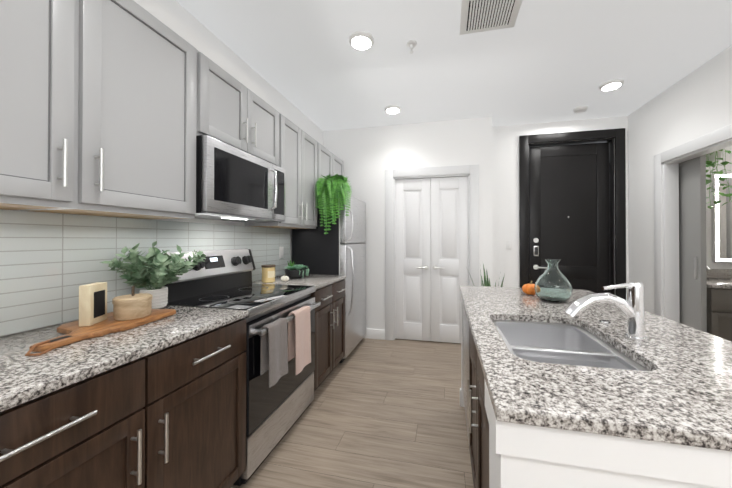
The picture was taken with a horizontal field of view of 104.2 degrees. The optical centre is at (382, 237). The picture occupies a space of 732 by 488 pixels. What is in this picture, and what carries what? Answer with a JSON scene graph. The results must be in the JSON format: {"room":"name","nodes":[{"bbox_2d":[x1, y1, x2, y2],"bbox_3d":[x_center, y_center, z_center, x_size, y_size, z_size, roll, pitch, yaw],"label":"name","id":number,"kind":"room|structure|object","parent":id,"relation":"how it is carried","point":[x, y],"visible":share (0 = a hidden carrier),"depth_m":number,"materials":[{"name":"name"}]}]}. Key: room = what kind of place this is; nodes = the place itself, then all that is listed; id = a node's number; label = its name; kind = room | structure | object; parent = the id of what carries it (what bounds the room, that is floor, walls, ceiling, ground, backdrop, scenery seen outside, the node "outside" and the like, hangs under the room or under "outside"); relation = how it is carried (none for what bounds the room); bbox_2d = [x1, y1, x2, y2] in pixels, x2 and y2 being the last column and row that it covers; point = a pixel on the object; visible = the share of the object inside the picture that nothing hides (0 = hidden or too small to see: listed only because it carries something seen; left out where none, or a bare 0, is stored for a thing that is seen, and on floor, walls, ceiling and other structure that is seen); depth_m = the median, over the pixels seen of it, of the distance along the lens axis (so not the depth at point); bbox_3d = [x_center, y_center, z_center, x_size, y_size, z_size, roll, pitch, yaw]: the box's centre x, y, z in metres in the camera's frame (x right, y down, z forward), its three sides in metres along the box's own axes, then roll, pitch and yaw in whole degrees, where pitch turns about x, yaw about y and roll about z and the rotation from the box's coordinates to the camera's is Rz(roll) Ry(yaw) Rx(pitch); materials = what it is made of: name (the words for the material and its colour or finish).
{"room":"kitchen","nodes":[
{"label":"kitchen","id":0,"kind":"room"},
{"bbox_2d":[0,0,322,335],"bbox_3d":[-1.399,-0.084,1.404,0.120,2.740,8.270,0,0,12],"label":"wall","id":1,"kind":"structure","parent":0,"point":[282,105],"depth_m":2.28,"materials":[{"name":"white paint"}]},
{"bbox_2d":[0,0,203,219],"bbox_3d":[-1.254,-0.604,1.023,0.323,0.995,1.082,0,0,12],"label":"upper cabinet","id":2,"kind":"object","parent":1,"relation":"attached to","point":[111,108],"depth_m":1.09,"materials":[{"name":"grey wood"}]},
{"bbox_2d":[0,210,289,336],"bbox_3d":[-1.356,0.131,1.300,0.008,0.468,3.488,0,0,12],"label":"tile backsplash","id":3,"kind":"structure","parent":1,"relation":"attached to","point":[50,263],"depth_m":1.26,"materials":[{"name":"white tile"}]},
{"bbox_2d":[279,247,283,258],"bbox_3d":[-1.007,0.145,2.837,0.008,0.116,0.072,0,0,12],"label":"outlet","id":4,"kind":"object","parent":3,"relation":"attached to","point":[281,252],"visible":1,"depth_m":2.83,"materials":[{"name":"white plastic"}]},
{"bbox_2d":[204,41,255,155],"bbox_3d":[-1.089,-0.823,1.769,0.323,0.547,0.444,0,0,12],"label":"upper cabinet","id":5,"kind":"object","parent":1,"relation":"attached to","point":[229,94],"depth_m":1.74,"materials":[{"name":"grey wood"}]},
{"bbox_2d":[195,135,284,221],"bbox_3d":[-1.002,-0.337,1.913,0.428,0.417,0.761,0,0,12],"label":"over-the-range microwave","id":6,"kind":"object","parent":5,"relation":"attached to","point":[234,184],"visible":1,"depth_m":1.73,"materials":[{"name":"silver metal"}]},
{"bbox_2d":[256,84,283,168],"bbox_3d":[-1.019,-0.821,2.086,0.323,0.547,0.445,0,0,12],"label":"upper cabinet","id":7,"kind":"object","parent":1,"relation":"attached to","point":[269,122],"depth_m":2.13,"materials":[{"name":"grey wood"}]},
{"bbox_2d":[245,116,319,228],"bbox_3d":[-0.897,-0.551,2.637,0.323,0.910,0.687,0,0,12],"label":"upper cabinet","id":8,"kind":"object","parent":1,"relation":"attached to","point":[301,151],"depth_m":2.57,"materials":[{"name":"grey wood"}]},
{"bbox_2d":[320,144,335,179],"bbox_3d":[-0.774,-0.768,3.191,0.323,0.470,0.446,0,0,12],"label":"upper cabinet","id":9,"kind":"object","parent":1,"relation":"attached to","point":[327,158],"depth_m":3.17,"materials":[{"name":"grey wood"}]},
{"bbox_2d":[336,156,343,176],"bbox_3d":[-0.704,-0.766,3.510,0.323,0.470,0.446,0,0,12],"label":"upper cabinet","id":10,"kind":"object","parent":1,"relation":"attached to","point":[339,163],"depth_m":3.56,"materials":[{"name":"grey wood"}]},
{"bbox_2d":[230,338,473,487],"bbox_3d":[1.356,1.313,0.786,5.765,0.060,8.270,0,0,12],"label":"floor","id":11,"kind":"structure","parent":0,"point":[378,413],"depth_m":1.93,"materials":[{"name":"beige wood"}]},
{"bbox_2d":[0,318,245,487],"bbox_3d":[-1.107,0.839,0.987,0.622,0.890,1.071,0,0,12],"label":"base cabinet","id":12,"kind":"object","parent":11,"relation":"on","point":[173,416],"depth_m":0.96,"materials":[{"name":"brown wood"}]},
{"bbox_2d":[161,249,320,485],"bbox_3d":[-0.856,0.687,1.875,0.695,1.205,0.762,0,0,12],"label":"stove","id":13,"kind":"object","parent":11,"relation":"on","point":[280,344],"visible":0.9,"depth_m":1.74,"materials":[{"name":"silver metal"}]},
{"bbox_2d":[310,279,345,390],"bbox_3d":[-0.750,0.849,2.596,0.622,0.890,0.687,0,0,12],"label":"base cabinet","id":14,"kind":"object","parent":11,"relation":"on","point":[330,315],"depth_m":2.47,"materials":[{"name":"brown wood"}]},
{"bbox_2d":[0,274,345,411],"bbox_3d":[-1.050,0.380,1.231,0.633,0.030,3.488,0,0,12],"label":"countertop","id":15,"kind":"structure","parent":14,"relation":"on","point":[23,378],"depth_m":0.94,"materials":[{"name":"stone"}]},
{"bbox_2d":[25,309,175,355],"bbox_3d":[-1.151,0.350,1.147,0.317,0.028,0.524,0,0,12],"label":"cutting board","id":16,"kind":"object","parent":15,"relation":"on","point":[74,332],"visible":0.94,"depth_m":1.08,"materials":[{"name":"brown wood"}]},
{"bbox_2d":[79,282,106,326],"bbox_3d":[-1.167,0.264,1.151,0.040,0.158,0.100,0,0,-16],"label":"frame","id":17,"kind":"object","parent":16,"relation":"on","point":[92,303],"visible":1,"depth_m":1.12,"materials":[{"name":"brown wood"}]},
{"bbox_2d":[112,286,152,320],"bbox_3d":[-1.087,0.276,1.241,0.132,0.135,0.132,0,0,12],"label":"box","id":18,"kind":"object","parent":16,"relation":"on","point":[133,306],"visible":1,"depth_m":1.20,"materials":[{"name":"brown wood"}]},
{"bbox_2d":[100,241,205,308],"bbox_3d":[-1.113,0.190,1.456,0.311,0.351,0.390,0,0,12],"label":"eucalyptus plant","id":19,"kind":"object","parent":15,"relation":"on","point":[156,269],"visible":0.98,"depth_m":1.42,"materials":[{"name":"green plant"}]},
{"bbox_2d":[261,264,275,282],"bbox_3d":[-0.966,0.300,2.412,0.112,0.143,0.112,0,0,12],"label":"candle jar","id":20,"kind":"object","parent":15,"relation":"on","point":[268,273],"visible":1,"depth_m":2.37,"materials":[{"name":"brown"}]},
{"bbox_2d":[281,274,288,280],"bbox_3d":[-0.839,0.341,2.450,0.062,0.058,0.062,0,0,12],"label":"pumpkin","id":21,"kind":"object","parent":15,"relation":"on","point":[284,278],"visible":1,"depth_m":2.43,"materials":[{"name":"white"}]},
{"bbox_2d":[283,260,308,278],"bbox_3d":[-0.802,0.285,2.673,0.206,0.177,0.287,0,0,12],"label":"succulent bowl","id":22,"kind":"object","parent":15,"relation":"on","point":[292,271],"visible":1,"depth_m":2.60,"materials":[{"name":"black"}]},
{"bbox_2d":[292,193,365,362],"bbox_3d":[-0.548,0.423,3.301,0.670,1.750,0.756,0,0,12],"label":"fridge","id":23,"kind":"object","parent":11,"relation":"on","point":[339,248],"visible":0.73,"depth_m":2.96,"materials":[{"name":"silver metal"}]},
{"bbox_2d":[314,174,351,233],"bbox_3d":[-0.470,-0.345,2.908,0.355,0.625,0.450,0,0,12],"label":"hanging fern","id":24,"kind":"object","parent":23,"relation":"on","point":[331,190],"visible":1,"depth_m":2.79,"materials":[{"name":"green plant"}]},
{"bbox_2d":[463,303,468,441],"bbox_3d":[0.841,0.836,1.819,0.602,0.866,0.590,0,0,12],"label":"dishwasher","id":25,"kind":"object","parent":11,"relation":"on","point":[465,348],"visible":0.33,"depth_m":1.87,"materials":[{"name":"silver"}]},
{"bbox_2d":[467,325,488,487],"bbox_3d":[0.687,0.841,1.127,0.669,0.888,0.819,0,0,12],"label":"base cabinet","id":26,"kind":"object","parent":11,"relation":"on","point":[478,433],"visible":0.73,"depth_m":1.15,"materials":[{"name":"brown wood"}]},
{"bbox_2d":[459,286,731,450],"bbox_3d":[0.852,0.381,1.322,0.880,0.030,1.661,0,0,12],"label":"countertop","id":27,"kind":"structure","parent":26,"relation":"on","point":[680,392],"depth_m":0.73,"materials":[{"name":"stone"}]},
{"bbox_2d":[522,281,534,294],"bbox_3d":[0.964,0.322,1.851,0.095,0.088,0.095,0,0,12],"label":"pumpkin","id":28,"kind":"object","parent":27,"relation":"on","point":[528,288],"visible":0.79,"depth_m":1.83,"materials":[{"name":"orange"}]},
{"bbox_2d":[534,259,572,302],"bbox_3d":[0.994,0.246,1.661,0.194,0.242,0.194,0,0,12],"label":"glass vase","id":29,"kind":"object","parent":27,"relation":"on","point":[553,284],"visible":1,"depth_m":1.60,"materials":[{"name":"teal"}]},
{"bbox_2d":[493,320,649,370],"bbox_3d":[0.643,0.501,1.074,0.450,0.212,0.615,0,0,12],"label":"sink","id":30,"kind":"object","parent":27,"relation":"in","point":[559,343],"visible":0.23,"depth_m":1.16,"materials":[{"name":"silver metal"}]},
{"bbox_2d":[599,320,610,323],"bbox_3d":[0.952,0.359,1.219,0.042,0.011,0.042,0,0,12],"label":"air gap cap","id":31,"kind":"object","parent":27,"relation":"on","point":[604,321],"visible":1,"depth_m":1.21,"materials":[{"name":"silver metal"}]},
{"bbox_2d":[565,282,646,340],"bbox_3d":[0.818,0.263,1.046,0.258,0.201,0.071,0,0,12],"label":"faucet","id":32,"kind":"object","parent":27,"relation":"on","point":[631,308],"visible":1,"depth_m":1.02,"materials":[{"name":"silver metal"}]},
{"bbox_2d":[466,264,504,286],"bbox_3d":[0.994,0.763,2.728,0.392,1.063,0.382,0,0,12],"label":"snake plant","id":33,"kind":"object","parent":11,"relation":"on","point":[487,283],"visible":0.12,"depth_m":2.73,"materials":[{"name":"green plant"}]},
{"bbox_2d":[460,296,731,487],"bbox_3d":[0.807,0.841,1.334,0.784,0.889,1.646,0,0,12],"label":"kitchen island","id":34,"kind":"structure","parent":11,"relation":"on","point":[524,456],"depth_m":0.58,"materials":[{"name":"white paint"}]},
{"bbox_2d":[706,266,731,340],"bbox_3d":[3.497,0.771,2.719,0.980,1.046,0.571,0,0,12],"label":"bathroom vanity","id":35,"kind":"object","parent":11,"relation":"on","point":[719,302],"visible":0.33,"depth_m":2.57,"materials":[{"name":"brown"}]},
{"bbox_2d":[323,117,492,329],"bbox_3d":[0.266,-0.070,3.663,2.155,2.740,0.120,0,0,12],"label":"wall","id":36,"kind":"structure","parent":0,"point":[368,156],"depth_m":3.62,"materials":[{"name":"white paint"}]},
{"bbox_2d":[363,328,384,339],"bbox_3d":[-0.386,1.238,3.717,0.855,0.125,0.040,0,0,12],"label":"baseboard","id":37,"kind":"structure","parent":36,"relation":"attached to","point":[375,333],"depth_m":3.62,"materials":[{"name":"white"}]},
{"bbox_2d":[395,176,467,342],"bbox_3d":[0.599,0.269,3.541,0.913,2.036,0.100,0,0,12],"label":"pantry doors","id":38,"kind":"structure","parent":36,"relation":"in","point":[431,244],"depth_m":3.56,"materials":[{"name":"white wood"}]},
{"bbox_2d":[385,164,478,339],"bbox_3d":[0.607,0.212,3.576,1.147,2.175,0.138,0,0,12],"label":"trim","id":39,"kind":"structure","parent":36,"relation":"attached to","point":[471,172],"depth_m":3.56,"materials":[{"name":"white wood"}]},
{"bbox_2d":[175,0,731,130],"bbox_3d":[1.356,-1.487,0.802,5.765,0.060,8.270,0,0,12],"label":"ceiling","id":40,"kind":"structure","parent":0,"point":[543,61],"depth_m":2.25,"materials":[{"name":"white paint"}]},
{"bbox_2d":[349,31,373,49],"bbox_3d":[-0.155,-1.434,2.084,0.184,0.030,0.184,0,0,12],"label":"recessed light","id":41,"kind":"object","parent":40,"relation":"in","point":[361,40],"visible":1,"depth_m":2.05,"materials":[{"name":"white plastic"}]},
{"bbox_2d":[384,105,400,113],"bbox_3d":[0.114,-1.427,3.182,0.184,0.030,0.184,0,0,12],"label":"recessed light","id":42,"kind":"object","parent":40,"relation":"in","point":[392,109],"visible":1,"depth_m":3.14,"materials":[{"name":"white plastic"}]},
{"bbox_2d":[406,40,416,53],"bbox_3d":[0.217,-1.415,2.120,0.080,0.068,0.080,0,0,12],"label":"sprinkler head","id":43,"kind":"object","parent":40,"relation":"attached to","point":[411,44],"visible":1,"depth_m":2.11},
{"bbox_2d":[459,0,521,34],"bbox_3d":[0.677,-1.436,1.780,0.360,0.029,0.415,0,0,12],"label":"ceiling vent","id":44,"kind":"object","parent":40,"relation":"in","point":[481,15],"visible":1,"depth_m":1.83,"materials":[{"name":"white plastic"}]},
{"bbox_2d":[573,105,587,112],"bbox_3d":[2.199,-1.424,3.161,0.130,0.037,0.130,0,0,12],"label":"smoke detector","id":45,"kind":"object","parent":40,"relation":"attached to","point":[581,109],"visible":1,"depth_m":3.13,"materials":[{"name":"white plastic"}]},
{"bbox_2d":[599,79,623,90],"bbox_3d":[2.154,-1.430,2.679,0.184,0.030,0.184,0,0,12],"label":"recessed light","id":46,"kind":"object","parent":40,"relation":"in","point":[611,85],"visible":0.98,"depth_m":2.65,"materials":[{"name":"white plastic"}]},
{"bbox_2d":[706,148,731,208],"bbox_3d":[3.175,-0.859,2.728,0.294,1.171,0.332,0,0,12],"label":"pothos","id":47,"kind":"object","parent":40,"relation":"hanging from","point":[714,157],"visible":0.79,"depth_m":2.67,"materials":[{"name":"green plant"}]},
{"bbox_2d":[492,116,628,299],"bbox_3d":[2.151,-0.071,3.583,1.800,2.740,0.120,0,0,12],"label":"wall","id":48,"kind":"structure","parent":0,"point":[505,152],"depth_m":3.61,"materials":[{"name":"white paint"}]},
{"bbox_2d":[506,240,511,248],"bbox_3d":[1.614,0.087,3.634,0.070,0.115,0.010,0,0,12],"label":"light switch","id":49,"kind":"object","parent":48,"relation":"attached to","point":[508,244],"visible":1,"depth_m":3.63,"materials":[{"name":"white plastic"}]},
{"bbox_2d":[529,142,610,292],"bbox_3d":[2.312,0.065,3.521,0.894,2.444,0.110,0,0,12],"label":"entry door","id":50,"kind":"structure","parent":48,"relation":"in","point":[569,206],"depth_m":3.53,"materials":[{"name":"black wood"}]},
{"bbox_2d":[519,128,625,298],"bbox_3d":[2.308,0.004,3.532,1.150,2.590,0.150,0,0,12],"label":"trim","id":51,"kind":"structure","parent":48,"relation":"attached to","point":[617,227],"depth_m":3.42,"materials":[{"name":"black wood"}]},
{"bbox_2d":[628,46,731,313],"bbox_3d":[2.217,-0.092,-0.001,0.120,2.740,7.090,0,0,12],"label":"wall","id":52,"kind":"structure","parent":0,"point":[695,104],"depth_m":2.88,"materials":[{"name":"white paint"}]},
{"bbox_2d":[679,155,706,332],"bbox_3d":[2.855,0.202,2.406,0.057,2.150,1.430,0,0,12],"label":"sliding door","id":53,"kind":"structure","parent":52,"relation":"in","point":[692,250],"depth_m":2.64,"materials":[{"name":"grey painted wood"}]},
{"bbox_2d":[654,124,731,322],"bbox_3d":[2.744,0.222,2.416,0.138,2.140,1.000,0,0,12],"label":"trim","id":54,"kind":"structure","parent":52,"relation":"attached to","point":[666,205],"depth_m":2.79,"materials":[{"name":"white wood"}]},
{"bbox_2d":[706,146,731,268],"bbox_3d":[3.806,-0.074,3.012,1.680,2.740,0.120,0,0,12],"label":"wall","id":55,"kind":"structure","parent":0,"point":[710,264],"depth_m":3.01,"materials":[{"name":"white paint"}]},
{"bbox_2d":[711,173,731,262],"bbox_3d":[3.663,-0.209,2.965,0.360,0.930,0.034,0,0,12],"label":"bathroom mirror","id":56,"kind":"object","parent":55,"relation":"attached to","point":[721,218],"visible":0.97,"depth_m":2.98,"materials":[{"name":"white mirror"}]}
]}

